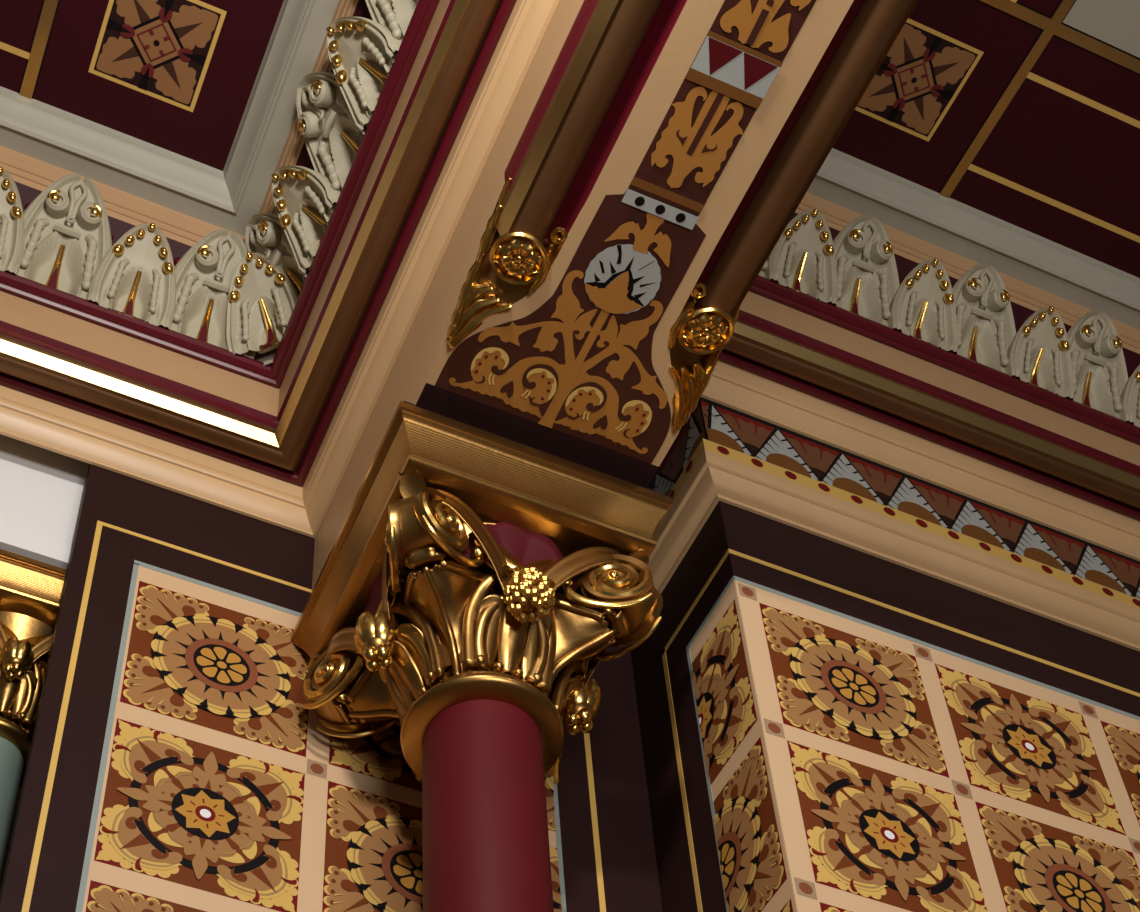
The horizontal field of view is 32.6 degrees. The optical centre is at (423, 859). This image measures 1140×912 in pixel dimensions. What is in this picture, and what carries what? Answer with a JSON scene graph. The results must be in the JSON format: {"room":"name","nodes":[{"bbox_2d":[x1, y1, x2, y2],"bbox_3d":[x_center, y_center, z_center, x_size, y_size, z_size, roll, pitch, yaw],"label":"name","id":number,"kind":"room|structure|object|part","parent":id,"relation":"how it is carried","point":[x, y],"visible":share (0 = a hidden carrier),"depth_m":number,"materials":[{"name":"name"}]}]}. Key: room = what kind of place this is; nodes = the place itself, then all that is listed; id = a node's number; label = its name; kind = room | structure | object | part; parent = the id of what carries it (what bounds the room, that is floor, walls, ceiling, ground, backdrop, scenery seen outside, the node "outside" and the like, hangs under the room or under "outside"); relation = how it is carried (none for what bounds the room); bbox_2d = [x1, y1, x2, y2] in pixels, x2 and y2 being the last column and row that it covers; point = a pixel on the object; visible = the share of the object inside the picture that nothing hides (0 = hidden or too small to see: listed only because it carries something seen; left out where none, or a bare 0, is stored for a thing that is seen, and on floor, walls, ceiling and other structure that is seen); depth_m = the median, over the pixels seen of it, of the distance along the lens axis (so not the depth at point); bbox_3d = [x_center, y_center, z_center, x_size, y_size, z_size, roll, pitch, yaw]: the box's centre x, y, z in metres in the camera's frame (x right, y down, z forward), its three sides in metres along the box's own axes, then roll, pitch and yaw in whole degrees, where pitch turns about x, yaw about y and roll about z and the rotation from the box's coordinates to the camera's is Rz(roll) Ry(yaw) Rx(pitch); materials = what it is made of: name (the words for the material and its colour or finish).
{"room":"ornate hall","nodes":[
{"label":"ornate hall","id":0,"kind":"room"},
{"bbox_2d":[0,787,21,891],"bbox_3d":[-1.768,1.270,3.271,4.006,6.000,0.100,16,-47,-16],"label":"wall","id":1,"kind":"structure","parent":0,"point":[20,788],"depth_m":4.93,"materials":[{"name":"paint"}]},
{"bbox_2d":[0,434,88,569],"bbox_3d":[-1.843,-1.201,4.309,3.120,1.025,0.292,16,-47,-16],"label":"wall","id":2,"kind":"structure","parent":0,"point":[41,489],"depth_m":4.28,"materials":[{"name":"white paint"}]},
{"bbox_2d":[0,0,283,170],"bbox_3d":[-0.864,-2.986,3.251,2.998,0.066,4.048,16,-47,-16],"label":"ceiling","id":3,"kind":"structure","parent":0,"point":[176,76],"depth_m":4.40,"materials":[{"name":"red paint"}]},
{"bbox_2d":[0,464,662,911],"bbox_3d":[-0.121,1.029,2.821,1.340,5.700,0.041,16,-47,-16],"label":"wall","id":4,"kind":"structure","parent":0,"point":[609,855],"depth_m":4.13,"materials":[{"name":"brown paint"}]},
{"bbox_2d":[0,166,24,274],"bbox_3d":[-0.987,-1.436,4.369,0.200,0.225,0.174,16,-47,-16],"label":"leaf","id":5,"kind":"object","parent":4,"relation":"attached to","point":[12,225],"visible":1,"depth_m":4.38,"materials":[{"name":"grey paint"}]},
{"bbox_2d":[2,174,111,303],"bbox_3d":[-0.824,-1.414,4.448,0.251,0.302,0.190,16,-47,-16],"label":"scroll leaf","id":6,"kind":"object","parent":4,"relation":"attached to","point":[68,233],"visible":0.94,"depth_m":4.46,"materials":[{"name":"grey stone"}]},
{"bbox_2d":[86,223,175,328],"bbox_3d":[-0.657,-1.341,4.467,0.200,0.225,0.174,16,-47,-16],"label":"leaf","id":7,"kind":"object","parent":4,"relation":"attached to","point":[138,271],"visible":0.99,"depth_m":4.47,"materials":[{"name":"grey paint"}]},
{"bbox_2d":[156,230,255,358],"bbox_3d":[-0.493,-1.318,4.546,0.251,0.302,0.190,16,-47,-16],"label":"scroll leaf","id":8,"kind":"object","parent":4,"relation":"attached to","point":[204,273],"visible":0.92,"depth_m":4.55,"materials":[{"name":"grey stone"}]},
{"bbox_2d":[226,252,298,365],"bbox_3d":[-0.377,-1.289,4.515,0.200,0.225,0.174,-16,-47,16],"label":"leaf","id":9,"kind":"object","parent":4,"relation":"attached to","point":[255,286],"visible":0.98,"depth_m":4.52,"materials":[{"name":"grey stone"}]},
{"bbox_2d":[0,0,559,537],"bbox_3d":[-0.863,-2.710,2.978,2.997,0.722,4.047,16,-47,-16],"label":"crown molding","id":10,"kind":"structure","parent":4,"relation":"attached to","point":[274,443],"depth_m":4.33,"materials":[{"name":"beige paint"}]},
{"bbox_3d":[-0.864,-2.942,3.207,2.430,0.072,3.480,16,-47,-16],"label":"grey frame","id":11,"kind":"part","parent":10,"relation":"part of","materials":[{"name":"paint"}]},
{"bbox_2d":[296,72,373,212],"bbox_3d":[-0.193,-1.599,4.264,0.190,0.302,0.251,16,-47,-16],"label":"scroll leaf","id":12,"kind":"object","parent":10,"relation":"on","point":[332,137],"visible":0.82,"depth_m":4.28,"materials":[{"name":"grey paint"}]},
{"bbox_2d":[365,0,417,63],"bbox_3d":[-0.056,-1.831,4.029,0.190,0.302,0.251,16,-47,-16],"label":"scroll leaf","id":13,"kind":"object","parent":10,"relation":"on","point":[396,15],"visible":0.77,"depth_m":4.04,"materials":[{"name":"grey paint"}]},
{"bbox_2d":[245,213,314,348],"bbox_3d":[-0.330,-1.366,4.499,0.190,0.302,0.251,16,-47,-16],"label":"scroll leaf","id":14,"kind":"object","parent":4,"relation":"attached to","point":[266,236],"visible":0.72,"depth_m":4.50,"materials":[{"name":"grey stone"}]},
{"bbox_2d":[271,165,340,276],"bbox_3d":[-0.265,-1.456,4.352,0.174,0.225,0.200,16,-47,-16],"label":"leaf","id":15,"kind":"object","parent":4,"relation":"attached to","point":[302,196],"visible":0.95,"depth_m":4.36,"materials":[{"name":"grey paint"}]},
{"bbox_2d":[75,560,566,911],"bbox_3d":[-0.161,0.290,3.494,0.981,2.255,0.007,16,-47,-16],"label":"panel","id":16,"kind":"object","parent":4,"relation":"attached to","point":[217,789],"visible":0.59,"depth_m":3.84,"materials":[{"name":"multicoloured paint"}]},
{"bbox_2d":[326,16,401,133],"bbox_3d":[-0.128,-1.688,4.118,0.174,0.225,0.200,16,-47,-16],"label":"leaf","id":17,"kind":"object","parent":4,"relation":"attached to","point":[358,47],"visible":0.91,"depth_m":4.13,"materials":[{"name":"grey paint"}]},
{"bbox_2d":[631,399,1139,911],"bbox_3d":[1.720,1.224,3.597,2.595,6.500,0.801,16,-47,-16],"label":"wall","id":18,"kind":"structure","parent":0,"point":[733,541],"depth_m":4.38,"materials":[{"name":"brown paint"}]},
{"bbox_2d":[686,576,796,911],"bbox_3d":[0.628,0.259,3.472,0.007,2.255,0.216,16,-47,-16],"label":"panel","id":19,"kind":"object","parent":18,"relation":"attached to","point":[753,862],"visible":1,"depth_m":3.91,"materials":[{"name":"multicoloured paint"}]},
{"bbox_2d":[764,209,837,305],"bbox_3d":[0.962,-1.520,4.905,0.200,0.225,0.174,16,-47,-16],"label":"leaf","id":20,"kind":"object","parent":18,"relation":"attached to","point":[804,252],"visible":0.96,"depth_m":4.91,"materials":[{"name":"grey paint"}]},
{"bbox_2d":[818,215,903,331],"bbox_3d":[1.126,-1.498,4.985,0.251,0.302,0.190,16,-47,-16],"label":"scroll leaf","id":21,"kind":"object","parent":18,"relation":"attached to","point":[867,273],"visible":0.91,"depth_m":5.00,"materials":[{"name":"grey paint"}]},
{"bbox_2d":[647,397,1139,598],"bbox_3d":[1.690,-0.574,5.083,2.404,0.247,0.450,16,-47,-16],"label":"painted frieze","id":22,"kind":"object","parent":18,"relation":"attached to","point":[728,427],"visible":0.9,"depth_m":4.78,"materials":[{"name":"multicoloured paint"}]},
{"bbox_2d":[648,438,1139,651],"bbox_3d":[1.718,-0.413,4.902,2.554,0.143,0.506,16,-47,-16],"label":"crown molding","id":23,"kind":"structure","parent":18,"relation":"attached to","point":[715,472],"depth_m":4.52,"materials":[{"name":"beige paint"}]},
{"bbox_2d":[701,148,1139,560],"bbox_3d":[2.414,-2.241,4.082,2.890,0.722,3.599,16,-47,-16],"label":"crown molding","id":24,"kind":"structure","parent":18,"relation":"attached to","point":[809,366],"depth_m":4.96,"materials":[{"name":"beige paint"}]},
{"bbox_2d":[758,259,780,282],"bbox_3d":[0.796,-1.593,4.887,0.251,0.302,0.190,16,-47,-16],"label":"scroll leaf","id":25,"kind":"object","parent":24,"relation":"on","point":[761,273],"visible":0.03,"depth_m":4.85,"materials":[{"name":"grey paint"}]},
{"bbox_3d":[2.416,-2.021,3.865,2.890,0.103,3.599,16,-47,-16],"label":"cream moulding","id":26,"kind":"part","parent":24,"relation":"part of","materials":[{"name":"paint"}]},
{"bbox_3d":[2.413,-2.472,4.310,2.323,0.072,3.032,16,-47,-16],"label":"grey frame","id":27,"kind":"part","parent":24,"relation":"part of","materials":[{"name":"paint"}]},
{"bbox_2d":[887,258,957,354],"bbox_3d":[1.293,-1.425,5.004,0.200,0.225,0.174,16,-47,-16],"label":"leaf","id":28,"kind":"object","parent":18,"relation":"attached to","point":[924,298],"visible":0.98,"depth_m":5.01,"materials":[{"name":"grey paint"}]},
{"bbox_2d":[734,576,1139,911],"bbox_3d":[1.691,0.481,3.702,2.200,2.255,0.007,16,-47,-16],"label":"panel","id":29,"kind":"object","parent":18,"relation":"attached to","point":[909,774],"visible":1,"depth_m":4.00,"materials":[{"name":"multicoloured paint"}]},
{"bbox_2d":[943,264,1020,378],"bbox_3d":[1.457,-1.402,5.083,0.251,0.302,0.190,16,-47,-16],"label":"scroll leaf","id":30,"kind":"object","parent":18,"relation":"attached to","point":[984,314],"visible":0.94,"depth_m":5.09,"materials":[{"name":"grey paint"}]},
{"bbox_2d":[1004,306,1073,400],"bbox_3d":[1.624,-1.329,5.102,0.200,0.225,0.174,16,-47,-16],"label":"leaf","id":31,"kind":"object","parent":18,"relation":"attached to","point":[1041,346],"visible":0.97,"depth_m":5.11,"materials":[{"name":"grey paint"}]},
{"bbox_2d":[1056,311,1134,423],"bbox_3d":[1.788,-1.307,5.182,0.251,0.302,0.190,16,-47,-16],"label":"scroll leaf","id":32,"kind":"object","parent":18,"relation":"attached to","point":[1100,376],"visible":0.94,"depth_m":5.19,"materials":[{"name":"grey paint"}]},
{"bbox_2d":[1118,365,1139,426],"bbox_3d":[1.955,-1.234,5.200,0.200,0.225,0.174,16,-47,-16],"label":"leaf","id":33,"kind":"object","parent":18,"relation":"attached to","point":[1130,395],"visible":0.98,"depth_m":5.17,"materials":[{"name":"grey paint"}]},
{"bbox_2d":[833,0,1139,277],"bbox_3d":[2.413,-2.517,4.355,2.891,0.066,3.600,16,-47,-16],"label":"ceiling","id":34,"kind":"structure","parent":0,"point":[1024,114],"depth_m":4.94,"materials":[{"name":"red paint"}]},
{"bbox_3d":[0.547,2.073,-0.210,6.800,0.050,5.400,16,-47,-16],"label":"floor","id":35,"kind":"structure","parent":0,"visible":0},
{"bbox_2d":[0,549,66,874],"bbox_3d":[-0.894,1.278,2.543,0.428,4.960,0.454,16,-47,-16],"label":"column","id":36,"kind":"structure","parent":35,"relation":"on","point":[31,590],"depth_m":4.04,"materials":[{"name":"gold metal"}]},
{"bbox_2d":[291,401,672,911],"bbox_3d":[0.117,1.130,2.345,0.594,4.885,0.630,16,-47,-16],"label":"column","id":37,"kind":"structure","parent":35,"relation":"on","point":[463,599],"depth_m":3.73,"materials":[{"name":"metal"}]},
{"bbox_2d":[403,401,656,491],"bbox_3d":[0.108,-0.625,4.078,0.560,0.048,0.580,16,-47,-16],"label":"block","id":38,"kind":"object","parent":37,"relation":"on","point":[403,401],"visible":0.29,"depth_m":3.90,"materials":[{"name":"brown paint"}]},
{"bbox_2d":[312,0,917,589],"bbox_3d":[0.758,-2.303,3.519,0.532,1.584,4.048,16,-47,-16],"label":"ceiling beam","id":39,"kind":"structure","parent":38,"relation":"on","point":[649,159],"depth_m":3.58,"materials":[{"name":"paint"}]}
]}

